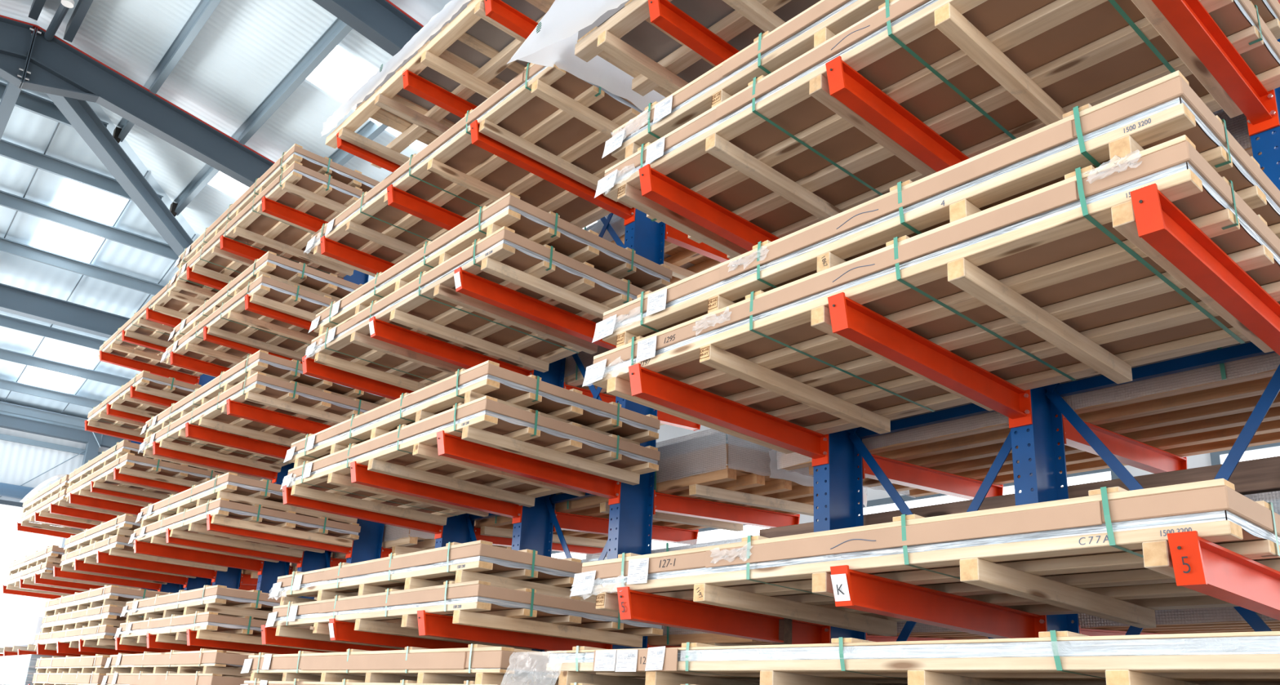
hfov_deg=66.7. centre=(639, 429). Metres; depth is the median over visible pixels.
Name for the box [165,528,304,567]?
cantilever arm
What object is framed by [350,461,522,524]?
cantilever arm
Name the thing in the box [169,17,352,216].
purlin
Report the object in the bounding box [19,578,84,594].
cantilever arm
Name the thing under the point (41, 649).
cantilever arm
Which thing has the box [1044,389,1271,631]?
diagonal brace
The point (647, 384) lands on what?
cantilever arm
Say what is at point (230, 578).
column
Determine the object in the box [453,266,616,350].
cantilever arm
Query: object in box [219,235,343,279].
cantilever arm
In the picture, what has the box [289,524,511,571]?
load
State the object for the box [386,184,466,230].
cantilever arm
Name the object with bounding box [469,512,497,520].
tie beam
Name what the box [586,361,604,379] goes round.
label
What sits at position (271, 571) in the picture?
column
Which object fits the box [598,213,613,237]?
diagonal brace
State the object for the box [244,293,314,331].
cantilever arm
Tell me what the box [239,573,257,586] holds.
cantilever arm
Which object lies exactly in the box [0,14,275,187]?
rafter
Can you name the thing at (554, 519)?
diagonal brace
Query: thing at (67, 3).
ceiling sensor
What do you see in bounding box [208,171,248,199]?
rooflight
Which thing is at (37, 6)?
ridge beam
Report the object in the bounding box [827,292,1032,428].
cantilever arm
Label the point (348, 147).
cantilever arm
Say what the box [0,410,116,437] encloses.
trim
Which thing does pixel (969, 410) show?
tie beam
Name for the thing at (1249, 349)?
tie beam
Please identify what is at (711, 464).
load
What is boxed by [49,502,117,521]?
cantilever arm
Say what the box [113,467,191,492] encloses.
cantilever arm
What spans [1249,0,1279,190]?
column
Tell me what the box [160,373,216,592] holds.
column
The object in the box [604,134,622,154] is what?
label
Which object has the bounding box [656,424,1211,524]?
wall
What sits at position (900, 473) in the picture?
cantilever arm
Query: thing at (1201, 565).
cantilever arm
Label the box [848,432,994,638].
diagonal brace
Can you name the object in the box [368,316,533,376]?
cantilever arm
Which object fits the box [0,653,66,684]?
stack
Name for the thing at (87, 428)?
cantilever arm
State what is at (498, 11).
cantilever arm
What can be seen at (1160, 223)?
cantilever arm
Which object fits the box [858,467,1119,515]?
window
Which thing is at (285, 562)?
diagonal brace
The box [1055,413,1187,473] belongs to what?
cantilever arm
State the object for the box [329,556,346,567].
cantilever arm
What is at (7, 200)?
purlin
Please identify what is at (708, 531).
window
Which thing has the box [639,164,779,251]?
cantilever arm
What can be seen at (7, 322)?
purlin
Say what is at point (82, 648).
cantilever arm
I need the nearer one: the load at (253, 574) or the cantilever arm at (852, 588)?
the cantilever arm at (852, 588)
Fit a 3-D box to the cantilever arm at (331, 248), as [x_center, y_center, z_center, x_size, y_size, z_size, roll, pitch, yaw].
[-2.440,-1.544,9.723,1.586,0.201,0.124,18,-22,-39]
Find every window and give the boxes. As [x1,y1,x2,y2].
[551,550,586,558]
[648,524,768,545]
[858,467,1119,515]
[1209,442,1279,465]
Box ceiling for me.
[0,0,452,418]
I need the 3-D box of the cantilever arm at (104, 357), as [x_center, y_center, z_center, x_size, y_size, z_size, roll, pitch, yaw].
[-8.335,-1.006,16.544,1.586,0.201,0.124,18,-22,-39]
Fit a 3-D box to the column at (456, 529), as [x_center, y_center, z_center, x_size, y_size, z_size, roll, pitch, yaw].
[-1.805,0.473,9.800,0.345,7.550,0.124,16,-21,-39]
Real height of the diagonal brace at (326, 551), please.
1.852 m
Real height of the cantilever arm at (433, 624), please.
0.201 m
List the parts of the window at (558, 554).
frame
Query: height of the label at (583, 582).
0.095 m
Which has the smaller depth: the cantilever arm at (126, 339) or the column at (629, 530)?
the column at (629, 530)
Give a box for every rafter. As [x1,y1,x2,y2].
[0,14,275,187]
[311,0,423,56]
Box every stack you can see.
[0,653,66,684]
[759,455,1279,537]
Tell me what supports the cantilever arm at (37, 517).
attached to the column
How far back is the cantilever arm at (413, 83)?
8.78 m
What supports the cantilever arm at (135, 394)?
attached to the column at (230, 578)
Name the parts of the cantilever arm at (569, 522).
mounting plate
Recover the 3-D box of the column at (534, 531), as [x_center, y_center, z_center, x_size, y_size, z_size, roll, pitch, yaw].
[-0.915,0.230,8.828,0.345,7.550,0.124,16,-21,-39]
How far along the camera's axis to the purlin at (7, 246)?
17.71 m
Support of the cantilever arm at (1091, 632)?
attached to the column at (1038, 451)
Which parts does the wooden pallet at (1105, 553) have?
cardboard lid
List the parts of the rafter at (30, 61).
plate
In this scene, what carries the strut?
attached to the brace at (78, 113)
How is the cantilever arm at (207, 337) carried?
attached to the column at (312, 561)
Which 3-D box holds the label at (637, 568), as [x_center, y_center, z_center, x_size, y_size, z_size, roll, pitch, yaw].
[-0.013,0.703,4.809,0.007,0.105,0.128,18,-22,-39]
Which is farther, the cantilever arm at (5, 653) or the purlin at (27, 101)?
the cantilever arm at (5, 653)
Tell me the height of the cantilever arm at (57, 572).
0.201 m
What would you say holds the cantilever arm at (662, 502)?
attached to the column at (629, 530)
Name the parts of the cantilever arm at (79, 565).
mounting plate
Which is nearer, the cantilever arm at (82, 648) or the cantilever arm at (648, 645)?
the cantilever arm at (648, 645)
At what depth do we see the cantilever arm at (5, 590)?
18.36 m
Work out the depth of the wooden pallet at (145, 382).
14.53 m
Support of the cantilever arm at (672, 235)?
attached to the column at (629, 530)
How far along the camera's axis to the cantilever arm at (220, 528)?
10.42 m
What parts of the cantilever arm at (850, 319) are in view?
mounting plate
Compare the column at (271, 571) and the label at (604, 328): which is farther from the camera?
the column at (271, 571)
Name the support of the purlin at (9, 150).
attached to the ceiling
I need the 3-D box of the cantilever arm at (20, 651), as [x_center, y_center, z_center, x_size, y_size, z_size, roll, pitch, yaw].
[-9.471,3.838,16.196,1.586,0.201,0.124,18,-22,-39]
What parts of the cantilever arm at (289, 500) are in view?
mounting plate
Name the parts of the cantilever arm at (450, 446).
mounting plate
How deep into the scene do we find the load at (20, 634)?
16.16 m
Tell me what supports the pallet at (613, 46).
on the cantilever arm at (664, 15)
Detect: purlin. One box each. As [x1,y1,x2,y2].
[0,81,108,128]
[0,138,163,200]
[0,190,178,260]
[0,236,164,295]
[0,314,105,350]
[0,347,131,386]
[0,378,102,408]
[0,400,88,426]
[112,0,221,142]
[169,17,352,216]
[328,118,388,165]
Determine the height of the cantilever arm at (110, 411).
0.201 m
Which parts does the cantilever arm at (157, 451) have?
mounting plate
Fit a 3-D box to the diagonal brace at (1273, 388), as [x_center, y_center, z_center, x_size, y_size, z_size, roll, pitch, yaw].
[2.612,0.548,4.666,0.008,1.851,1.265,16,-21,-39]
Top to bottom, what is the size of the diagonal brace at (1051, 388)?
1.712 m
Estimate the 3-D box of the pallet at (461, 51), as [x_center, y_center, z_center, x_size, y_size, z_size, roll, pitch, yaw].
[-1.272,-3.134,8.843,1.675,0.409,4.085,18,-22,-39]
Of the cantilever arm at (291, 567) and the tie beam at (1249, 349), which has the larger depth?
the cantilever arm at (291, 567)
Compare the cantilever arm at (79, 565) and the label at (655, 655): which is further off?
the cantilever arm at (79, 565)
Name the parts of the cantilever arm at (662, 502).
mounting plate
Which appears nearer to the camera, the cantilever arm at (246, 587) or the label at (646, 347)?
the label at (646, 347)
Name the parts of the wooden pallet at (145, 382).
cardboard lid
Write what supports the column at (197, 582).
on the floor
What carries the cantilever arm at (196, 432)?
attached to the column at (312, 561)
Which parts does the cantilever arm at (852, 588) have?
mounting plate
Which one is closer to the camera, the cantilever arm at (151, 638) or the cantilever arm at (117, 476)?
the cantilever arm at (151, 638)
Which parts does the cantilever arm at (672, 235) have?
mounting plate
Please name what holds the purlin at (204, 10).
attached to the rafter
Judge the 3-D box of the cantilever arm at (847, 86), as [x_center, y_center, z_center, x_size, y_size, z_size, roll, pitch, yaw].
[1.486,-1.445,5.019,1.586,0.201,0.124,18,-22,-39]
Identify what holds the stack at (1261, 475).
on the load at (1225, 619)
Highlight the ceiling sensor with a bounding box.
[61,0,74,8]
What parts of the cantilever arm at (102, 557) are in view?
mounting plate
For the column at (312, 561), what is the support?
on the floor
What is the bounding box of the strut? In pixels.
[0,81,21,140]
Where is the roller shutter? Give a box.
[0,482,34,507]
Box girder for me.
[0,283,129,337]
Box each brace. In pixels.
[3,122,195,413]
[45,93,193,257]
[284,561,288,575]
[324,550,330,567]
[466,515,476,541]
[544,386,602,501]
[545,497,572,558]
[572,352,601,400]
[597,539,608,560]
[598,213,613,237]
[600,216,624,248]
[847,427,857,435]
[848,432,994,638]
[896,431,1017,640]
[1043,382,1057,391]
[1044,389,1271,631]
[1124,364,1279,635]
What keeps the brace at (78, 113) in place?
attached to the rafter at (30, 61)
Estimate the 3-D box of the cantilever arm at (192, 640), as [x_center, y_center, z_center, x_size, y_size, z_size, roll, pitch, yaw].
[-3.907,2.269,10.129,1.586,0.201,0.124,18,-22,-39]
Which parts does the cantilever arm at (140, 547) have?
mounting plate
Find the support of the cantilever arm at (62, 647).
attached to the column at (197, 582)
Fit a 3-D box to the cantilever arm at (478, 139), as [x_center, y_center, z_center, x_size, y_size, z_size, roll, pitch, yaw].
[-0.672,-2.028,7.789,1.586,0.201,0.124,18,-22,-39]
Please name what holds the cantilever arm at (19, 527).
attached to the column at (134, 442)
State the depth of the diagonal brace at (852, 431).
6.31 m
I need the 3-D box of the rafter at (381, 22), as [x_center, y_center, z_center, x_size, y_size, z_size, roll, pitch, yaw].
[-5.097,-4.750,9.212,23.782,2.607,0.210,16,-21,-39]
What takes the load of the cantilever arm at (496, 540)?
attached to the column at (456, 529)
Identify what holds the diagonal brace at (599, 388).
attached to the column at (534, 531)
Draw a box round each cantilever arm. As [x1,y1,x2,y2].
[2,584,61,598]
[3,649,17,655]
[16,521,76,537]
[17,648,62,656]
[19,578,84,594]
[34,511,97,528]
[34,573,104,590]
[36,643,80,656]
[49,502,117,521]
[53,565,161,591]
[56,640,116,655]
[68,493,144,515]
[73,558,188,587]
[78,639,143,654]
[84,419,144,442]
[90,480,161,503]
[96,551,217,582]
[99,350,199,384]
[106,403,151,422]
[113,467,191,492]
[115,635,170,652]
[121,329,167,352]
[129,385,177,406]
[133,539,264,575]
[146,307,182,327]
[146,632,258,653]
[152,440,277,483]
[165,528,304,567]
[169,351,230,377]
[185,422,290,458]
[186,266,228,289]
[186,628,330,653]
[203,325,302,363]
[206,514,353,558]
[210,578,257,590]
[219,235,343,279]
[226,398,331,434]
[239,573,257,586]
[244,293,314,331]
[261,195,328,231]
[261,624,403,651]
[282,484,443,538]
[288,564,293,574]
[302,355,414,399]
[320,235,395,274]
[328,617,469,648]
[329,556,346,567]
[336,132,400,172]
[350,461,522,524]
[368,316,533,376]
[380,546,391,557]
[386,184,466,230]
[402,68,477,118]
[417,609,612,650]
[436,430,621,505]
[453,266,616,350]
[470,120,635,226]
[473,525,610,554]
[484,0,537,39]
[550,509,698,542]
[563,382,700,431]
[617,586,831,644]
[628,363,828,466]
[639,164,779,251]
[647,643,681,648]
[648,0,738,66]
[649,489,799,528]
[662,223,729,262]
[825,55,968,172]
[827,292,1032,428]
[830,564,1047,638]
[857,453,1003,499]
[865,632,955,641]
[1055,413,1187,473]
[1079,625,1164,635]
[1129,183,1279,355]
[1151,0,1279,136]
[1166,530,1279,620]
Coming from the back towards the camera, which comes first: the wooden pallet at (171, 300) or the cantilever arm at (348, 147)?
the wooden pallet at (171, 300)
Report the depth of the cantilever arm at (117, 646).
11.67 m
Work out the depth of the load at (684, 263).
9.36 m
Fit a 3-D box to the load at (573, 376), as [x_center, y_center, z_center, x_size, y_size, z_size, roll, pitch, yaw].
[0.069,-0.474,9.601,1.781,0.588,3.895,16,-21,-39]
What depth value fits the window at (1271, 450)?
11.54 m
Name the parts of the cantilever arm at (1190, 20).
mounting plate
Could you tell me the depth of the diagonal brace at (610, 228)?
8.89 m
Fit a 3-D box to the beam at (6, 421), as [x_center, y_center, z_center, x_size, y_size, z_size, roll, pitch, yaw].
[-16.415,-0.793,21.283,23.700,0.530,0.220,16,-21,-39]
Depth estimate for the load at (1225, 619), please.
4.99 m
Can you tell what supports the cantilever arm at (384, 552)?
attached to the column at (369, 544)
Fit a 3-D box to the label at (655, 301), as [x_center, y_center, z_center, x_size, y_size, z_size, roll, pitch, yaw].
[0.086,-0.676,5.176,0.006,0.098,0.127,18,-22,-39]
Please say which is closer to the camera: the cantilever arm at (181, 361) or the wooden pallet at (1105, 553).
the wooden pallet at (1105, 553)
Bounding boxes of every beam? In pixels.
[0,414,126,448]
[28,0,45,20]
[63,0,93,42]
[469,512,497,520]
[549,492,594,503]
[855,403,995,439]
[1046,342,1275,396]
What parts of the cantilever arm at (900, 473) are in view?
mounting plate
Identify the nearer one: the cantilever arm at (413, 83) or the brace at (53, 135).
the cantilever arm at (413, 83)
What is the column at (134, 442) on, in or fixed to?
on the floor
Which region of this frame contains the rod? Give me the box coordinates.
[0,431,102,497]
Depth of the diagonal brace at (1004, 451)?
5.51 m
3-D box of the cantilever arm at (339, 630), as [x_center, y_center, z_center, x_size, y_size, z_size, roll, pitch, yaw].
[-1.718,1.697,7.726,1.588,0.201,0.124,18,-22,-39]
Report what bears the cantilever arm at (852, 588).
attached to the column at (1038, 451)
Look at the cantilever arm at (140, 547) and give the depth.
12.34 m
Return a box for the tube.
[44,3,69,40]
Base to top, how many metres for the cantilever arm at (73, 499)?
0.201 m
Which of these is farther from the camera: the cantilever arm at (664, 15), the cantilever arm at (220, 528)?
the cantilever arm at (220, 528)
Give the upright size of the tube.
0.118 m
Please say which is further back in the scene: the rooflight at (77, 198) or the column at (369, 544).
the rooflight at (77, 198)
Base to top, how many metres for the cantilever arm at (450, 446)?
0.201 m
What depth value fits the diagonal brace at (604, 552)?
7.95 m
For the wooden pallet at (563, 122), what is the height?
0.298 m
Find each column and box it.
[126,439,142,444]
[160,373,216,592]
[183,577,211,590]
[212,475,253,588]
[256,462,294,593]
[297,269,368,599]
[346,518,384,563]
[435,513,475,547]
[511,357,565,651]
[606,208,665,648]
[813,426,866,643]
[1010,382,1079,633]
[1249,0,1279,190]
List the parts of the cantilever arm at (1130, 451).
mounting plate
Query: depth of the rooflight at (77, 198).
16.65 m
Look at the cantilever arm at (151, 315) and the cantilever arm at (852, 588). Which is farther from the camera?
the cantilever arm at (151, 315)
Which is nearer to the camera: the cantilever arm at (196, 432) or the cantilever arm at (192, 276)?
the cantilever arm at (196, 432)
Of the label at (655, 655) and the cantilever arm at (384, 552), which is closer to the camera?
the label at (655, 655)
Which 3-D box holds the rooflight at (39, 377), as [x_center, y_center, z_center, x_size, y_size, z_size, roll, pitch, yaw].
[-12.806,-1.251,21.387,0.943,0.461,2.563,16,-21,-39]
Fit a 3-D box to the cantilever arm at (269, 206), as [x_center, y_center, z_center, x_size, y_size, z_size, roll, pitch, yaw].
[-3.686,-2.341,11.484,1.586,0.201,0.124,18,-22,-39]
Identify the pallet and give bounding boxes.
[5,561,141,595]
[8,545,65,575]
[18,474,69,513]
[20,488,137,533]
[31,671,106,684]
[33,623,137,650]
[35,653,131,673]
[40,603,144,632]
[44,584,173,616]
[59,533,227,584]
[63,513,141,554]
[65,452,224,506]
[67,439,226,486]
[86,370,201,438]
[97,276,217,377]
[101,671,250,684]
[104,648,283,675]
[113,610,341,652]
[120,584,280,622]
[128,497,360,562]
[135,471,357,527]
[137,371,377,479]
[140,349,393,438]
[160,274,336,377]
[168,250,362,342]
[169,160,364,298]
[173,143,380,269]
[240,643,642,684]
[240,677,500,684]
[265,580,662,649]
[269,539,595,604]
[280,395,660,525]
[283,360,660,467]
[304,62,642,276]
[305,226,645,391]
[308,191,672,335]
[320,0,555,168]
[506,0,821,111]
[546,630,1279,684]
[569,478,1279,635]
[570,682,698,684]
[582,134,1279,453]
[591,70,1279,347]
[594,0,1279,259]
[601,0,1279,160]
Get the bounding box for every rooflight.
[22,342,97,393]
[33,179,128,262]
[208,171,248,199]
[306,45,426,151]
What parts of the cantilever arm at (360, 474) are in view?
mounting plate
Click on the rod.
(92, 432)
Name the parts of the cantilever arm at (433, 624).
mounting plate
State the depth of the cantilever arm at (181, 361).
12.76 m
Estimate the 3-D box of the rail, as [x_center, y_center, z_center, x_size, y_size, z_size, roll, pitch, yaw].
[-16.477,-0.310,21.188,23.700,0.120,0.100,16,-21,-39]
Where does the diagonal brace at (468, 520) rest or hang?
attached to the column at (456, 529)
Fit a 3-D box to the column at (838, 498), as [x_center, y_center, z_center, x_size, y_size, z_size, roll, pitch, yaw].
[1.298,-0.375,6.408,0.345,7.550,0.124,16,-21,-39]
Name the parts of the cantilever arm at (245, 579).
mounting plate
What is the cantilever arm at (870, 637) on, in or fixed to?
attached to the column at (838, 498)
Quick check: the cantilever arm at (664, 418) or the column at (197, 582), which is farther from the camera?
the column at (197, 582)
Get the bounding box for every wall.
[0,426,109,599]
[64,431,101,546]
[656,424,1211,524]
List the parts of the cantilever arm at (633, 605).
mounting plate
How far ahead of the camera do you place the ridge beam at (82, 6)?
12.36 m
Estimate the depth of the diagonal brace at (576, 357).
8.78 m
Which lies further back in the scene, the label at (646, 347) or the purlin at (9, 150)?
the purlin at (9, 150)
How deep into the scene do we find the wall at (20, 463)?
22.95 m
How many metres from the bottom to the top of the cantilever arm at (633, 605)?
0.201 m
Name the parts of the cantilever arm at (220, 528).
mounting plate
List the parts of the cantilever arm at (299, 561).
mounting plate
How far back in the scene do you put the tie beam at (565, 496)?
8.60 m
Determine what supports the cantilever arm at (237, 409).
attached to the column at (369, 544)
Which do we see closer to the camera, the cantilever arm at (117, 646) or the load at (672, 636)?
the load at (672, 636)
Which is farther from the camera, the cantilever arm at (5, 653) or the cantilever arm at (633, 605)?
the cantilever arm at (5, 653)
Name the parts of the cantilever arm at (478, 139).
mounting plate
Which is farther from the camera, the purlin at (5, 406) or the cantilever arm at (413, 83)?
the purlin at (5, 406)
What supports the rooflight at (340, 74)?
attached to the ceiling
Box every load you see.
[0,616,43,652]
[241,568,258,578]
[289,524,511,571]
[474,428,867,547]
[560,531,775,645]
[564,345,665,425]
[582,213,721,284]
[775,340,1279,497]
[865,490,1279,639]
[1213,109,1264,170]
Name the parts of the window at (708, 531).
frame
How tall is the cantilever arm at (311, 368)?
0.201 m
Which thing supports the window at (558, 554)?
in the wall at (666, 432)
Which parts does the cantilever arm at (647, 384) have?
mounting plate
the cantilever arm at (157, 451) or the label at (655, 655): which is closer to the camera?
the label at (655, 655)
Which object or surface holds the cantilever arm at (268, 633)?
attached to the column at (456, 529)
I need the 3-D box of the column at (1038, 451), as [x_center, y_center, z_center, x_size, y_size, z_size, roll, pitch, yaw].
[2.179,-0.616,5.445,0.345,7.550,0.124,16,-21,-39]
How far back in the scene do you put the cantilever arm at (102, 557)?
13.64 m
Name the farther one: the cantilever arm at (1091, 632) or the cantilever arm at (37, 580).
the cantilever arm at (37, 580)
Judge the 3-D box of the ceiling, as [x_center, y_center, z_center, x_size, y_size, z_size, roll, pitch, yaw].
[-3.865,-5.503,8.011,23.700,2.133,37.850,16,-21,-39]
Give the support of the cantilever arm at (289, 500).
attached to the column at (456, 529)
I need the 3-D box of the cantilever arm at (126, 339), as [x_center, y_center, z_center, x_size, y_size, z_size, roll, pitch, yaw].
[-7.452,-1.247,15.579,1.586,0.201,0.124,18,-22,-39]
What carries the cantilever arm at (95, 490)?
attached to the column at (197, 582)
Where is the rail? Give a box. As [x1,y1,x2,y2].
[0,433,102,456]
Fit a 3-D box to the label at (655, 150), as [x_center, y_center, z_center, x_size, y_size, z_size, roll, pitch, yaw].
[0.084,-1.573,5.494,0.006,0.093,0.128,18,-22,-39]

